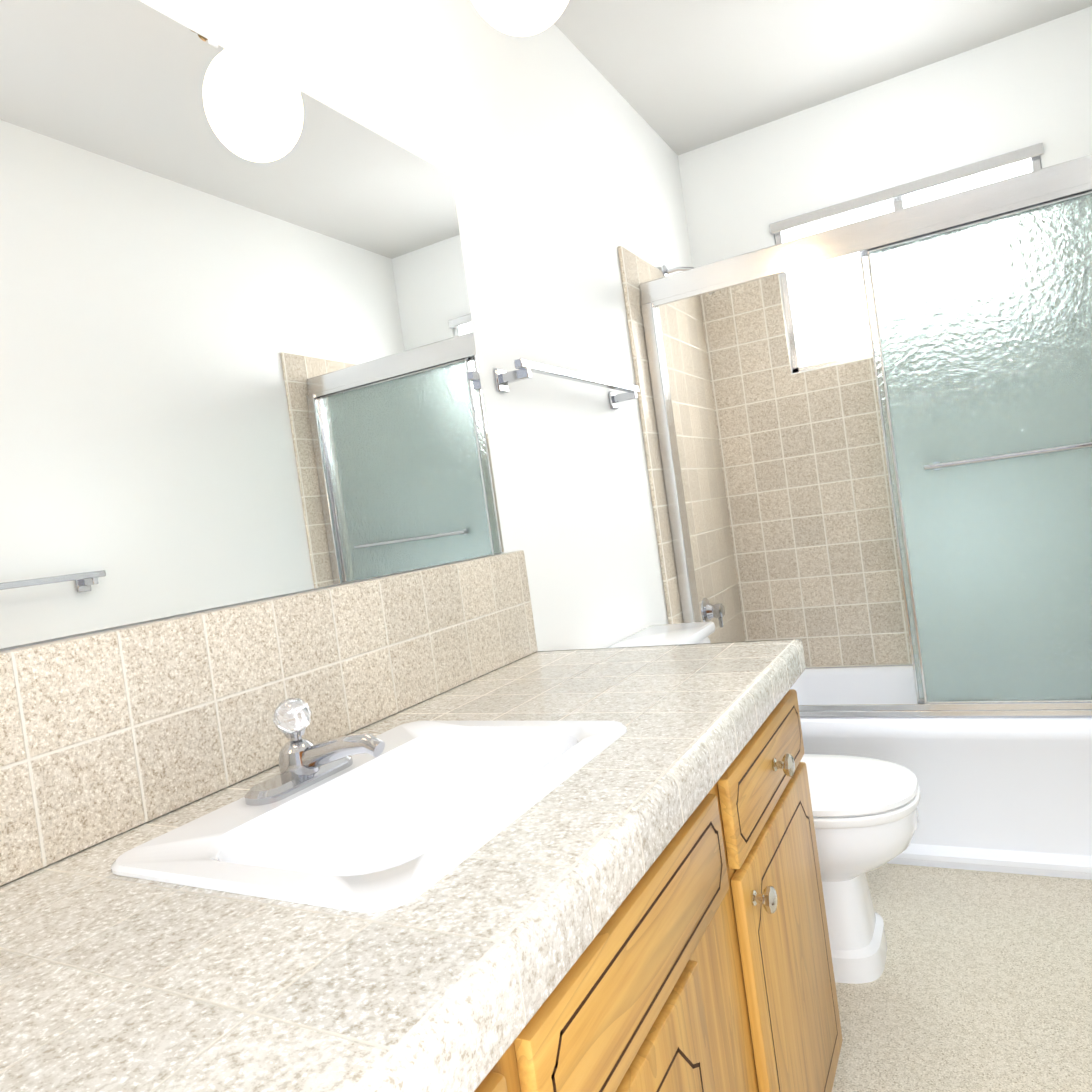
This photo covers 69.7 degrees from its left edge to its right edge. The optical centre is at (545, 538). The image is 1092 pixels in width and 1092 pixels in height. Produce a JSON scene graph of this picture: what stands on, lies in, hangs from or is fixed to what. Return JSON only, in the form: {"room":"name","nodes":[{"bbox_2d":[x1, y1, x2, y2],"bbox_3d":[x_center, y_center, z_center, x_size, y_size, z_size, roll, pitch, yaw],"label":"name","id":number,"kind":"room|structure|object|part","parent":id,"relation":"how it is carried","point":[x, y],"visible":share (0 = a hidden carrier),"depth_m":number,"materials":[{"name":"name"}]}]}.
{"room":"bathroom","nodes":[
{"label":"bathroom","id":0,"kind":"room"},
{"bbox_2d":[0,0,692,651],"bbox_3d":[-0.140,-0.148,1.760,0.100,2.580,3.670,-7,1,29],"label":"wall","id":1,"kind":"structure","parent":0,"point":[552,152],"depth_m":1.96,"materials":[{"name":"white paint"}]},
{"bbox_2d":[0,0,503,648],"bbox_3d":[-0.544,-0.308,0.945,0.009,0.826,1.681,-7,1,29],"label":"mirror","id":2,"kind":"object","parent":1,"relation":"attached to","point":[238,360],"visible":1,"depth_m":1.08,"materials":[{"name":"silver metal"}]},
{"bbox_2d":[494,358,638,409],"bbox_3d":[0.079,-0.387,2.027,0.078,0.058,0.695,-7,1,29],"label":"towel rail","id":3,"kind":"object","parent":1,"relation":"attached to","point":[504,378],"visible":0.96,"depth_m":1.87,"materials":[{"name":"silver metal"}]},
{"bbox_2d":[618,246,745,642],"bbox_3d":[0.568,0.022,2.891,0.016,2.000,0.844,-7,1,29],"label":"wall tile","id":4,"kind":"structure","parent":1,"relation":"attached to","point":[698,448],"depth_m":2.89,"materials":[{"name":"beige tile"}]},
{"bbox_2d":[662,265,715,294],"bbox_3d":[0.529,-0.934,2.812,0.202,0.147,0.066,-7,1,29],"label":"shower head","id":5,"kind":"object","parent":4,"relation":"attached to","point":[666,271],"visible":0.35,"depth_m":2.84},
{"bbox_2d":[701,598,724,626],"bbox_3d":[0.606,0.266,2.817,0.066,0.110,0.100,-7,1,29],"label":"shower valve","id":6,"kind":"object","parent":4,"relation":"attached to","point":[709,611],"visible":0.94,"depth_m":2.80,"materials":[{"name":"silver metal"}]},
{"bbox_2d":[554,0,1091,154],"bbox_3d":[0.387,-1.556,1.343,1.770,0.080,3.710,-7,1,29],"label":"ceiling","id":7,"kind":"structure","parent":0,"point":[682,76],"depth_m":2.56,"materials":[{"name":"grey paint"}]},
{"bbox_2d":[471,0,568,36],"bbox_3d":[-0.414,-1.100,0.928,0.427,0.584,1.226,-7,1,29],"label":"pendant lights","id":8,"kind":"object","parent":7,"relation":"hanging from","point":[521,18],"visible":1,"depth_m":1.32,"materials":[{"name":"white glass"}]},
{"bbox_2d":[678,6,1091,371],"bbox_3d":[1.410,-0.388,2.938,1.530,2.580,0.100,-7,1,29],"label":"wall","id":9,"kind":"structure","parent":0,"point":[742,191],"depth_m":2.85,"materials":[{"name":"white paint"}]},
{"bbox_2d":[699,274,911,667],"bbox_3d":[1.423,-0.096,2.893,1.498,2.000,0.016,-7,1,29],"label":"wall tile","id":10,"kind":"structure","parent":9,"relation":"attached to","point":[809,503],"depth_m":3.10,"materials":[{"name":"beige tile"}]},
{"bbox_2d":[769,143,1043,374],"bbox_3d":[1.327,-0.989,2.888,0.915,0.598,0.065,-7,1,29],"label":"window","id":11,"kind":"structure","parent":9,"relation":"in","point":[825,312],"depth_m":3.00,"materials":[{"name":"white glass"}]},
{"bbox_2d":[832,863,1091,1091],"bbox_3d":[0.751,1.069,1.398,1.770,0.060,3.710,-7,1,29],"label":"floor","id":12,"kind":"structure","parent":0,"point":[982,982],"depth_m":1.75,"materials":[{"name":"carpet"}]},
{"bbox_2d":[240,662,842,1091],"bbox_3d":[-0.116,0.758,0.855,0.604,0.814,1.748,-7,1,29],"label":"bathroom vanity","id":13,"kind":"object","parent":12,"relation":"on","point":[446,828],"depth_m":0.94,"materials":[{"name":"brown wood"}]},
{"bbox_3d":[-0.128,0.451,0.323,0.050,0.125,0.497,-7,1,29],"label":"drawer","id":14,"kind":"part","parent":13,"relation":"part of","materials":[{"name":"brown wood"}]},
{"bbox_2d":[0,639,791,1091],"bbox_3d":[-0.194,0.328,0.861,0.557,0.060,1.756,-7,1,29],"label":"countertop","id":15,"kind":"structure","parent":13,"relation":"on","point":[141,956],"depth_m":0.65,"materials":[{"name":"beige stone"}]},
{"bbox_2d":[244,698,385,805],"bbox_3d":[-0.261,0.243,0.946,0.162,0.105,0.156,-7,1,29],"label":"faucet","id":16,"kind":"object","parent":15,"relation":"on","point":[310,772],"depth_m":0.95,"materials":[{"name":"silver metal"}]},
{"bbox_2d":[110,720,626,973],"bbox_3d":[-0.157,0.355,0.917,0.381,0.144,0.504,-7,1,29],"label":"sink","id":17,"kind":"object","parent":15,"relation":"in","point":[366,838],"depth_m":0.91,"materials":[{"name":"white ceramic"}]},
{"bbox_3d":[0.105,0.409,0.793,0.018,0.125,0.490,-7,1,29],"label":"drawer","id":18,"kind":"part","parent":13,"relation":"part of","materials":[{"name":"brown wood"}]},
{"bbox_3d":[0.134,0.754,0.731,0.050,0.537,0.350,-7,1,29],"label":"door","id":19,"kind":"part","parent":13,"relation":"part of","materials":[{"name":"brown wood"}]},
{"bbox_3d":[0.371,0.362,1.255,0.050,0.125,0.480,-7,1,29],"label":"drawer","id":20,"kind":"part","parent":13,"relation":"part of","materials":[{"name":"brown wood"}]},
{"bbox_3d":[0.419,0.703,1.262,0.050,0.537,0.480,-7,1,29],"label":"door","id":21,"kind":"part","parent":13,"relation":"part of","materials":[{"name":"brown wood"}]},
{"bbox_2d":[607,621,920,983],"bbox_3d":[0.564,0.643,2.005,0.714,0.808,0.490,-7,1,29],"label":"toilet","id":22,"kind":"object","parent":12,"relation":"on","point":[865,814],"visible":0.35,"depth_m":1.83,"materials":[{"name":"white ceramic"}]},
{"bbox_3d":[0.652,0.619,1.955,0.508,0.050,0.392,-7,1,29],"label":"seat","id":23,"kind":"part","parent":22,"relation":"part of","materials":[{"name":"white"}]},
{"bbox_3d":[0.677,0.839,1.963,0.500,0.392,0.362,-7,1,29],"label":"bowl","id":24,"kind":"part","parent":22,"relation":"part of","materials":[{"name":"white ceramic"}]},
{"bbox_2d":[790,664,1091,879],"bbox_3d":[1.351,0.708,2.575,1.494,0.440,0.742,-7,1,29],"label":"bathtub","id":25,"kind":"object","parent":12,"relation":"on","point":[1013,795],"visible":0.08,"depth_m":2.25,"materials":[{"name":"white ceramic"}]},
{"bbox_2d":[639,155,1091,716],"bbox_3d":[1.061,-0.203,2.258,1.494,1.456,0.106,-7,1,29],"label":"shower enclosure","id":26,"kind":"object","parent":25,"relation":"on","point":[979,307],"visible":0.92,"depth_m":2.18,"materials":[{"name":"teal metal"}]},
{"bbox_3d":[1.341,-0.219,2.147,0.747,1.356,0.014,-7,1,29],"label":"panel","id":27,"kind":"part","parent":26,"relation":"part of","materials":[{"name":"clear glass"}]},
{"bbox_3d":[1.339,-0.217,2.086,0.758,1.356,0.070,-7,1,29],"label":"panel","id":28,"kind":"part","parent":26,"relation":"part of","materials":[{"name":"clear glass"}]}
]}

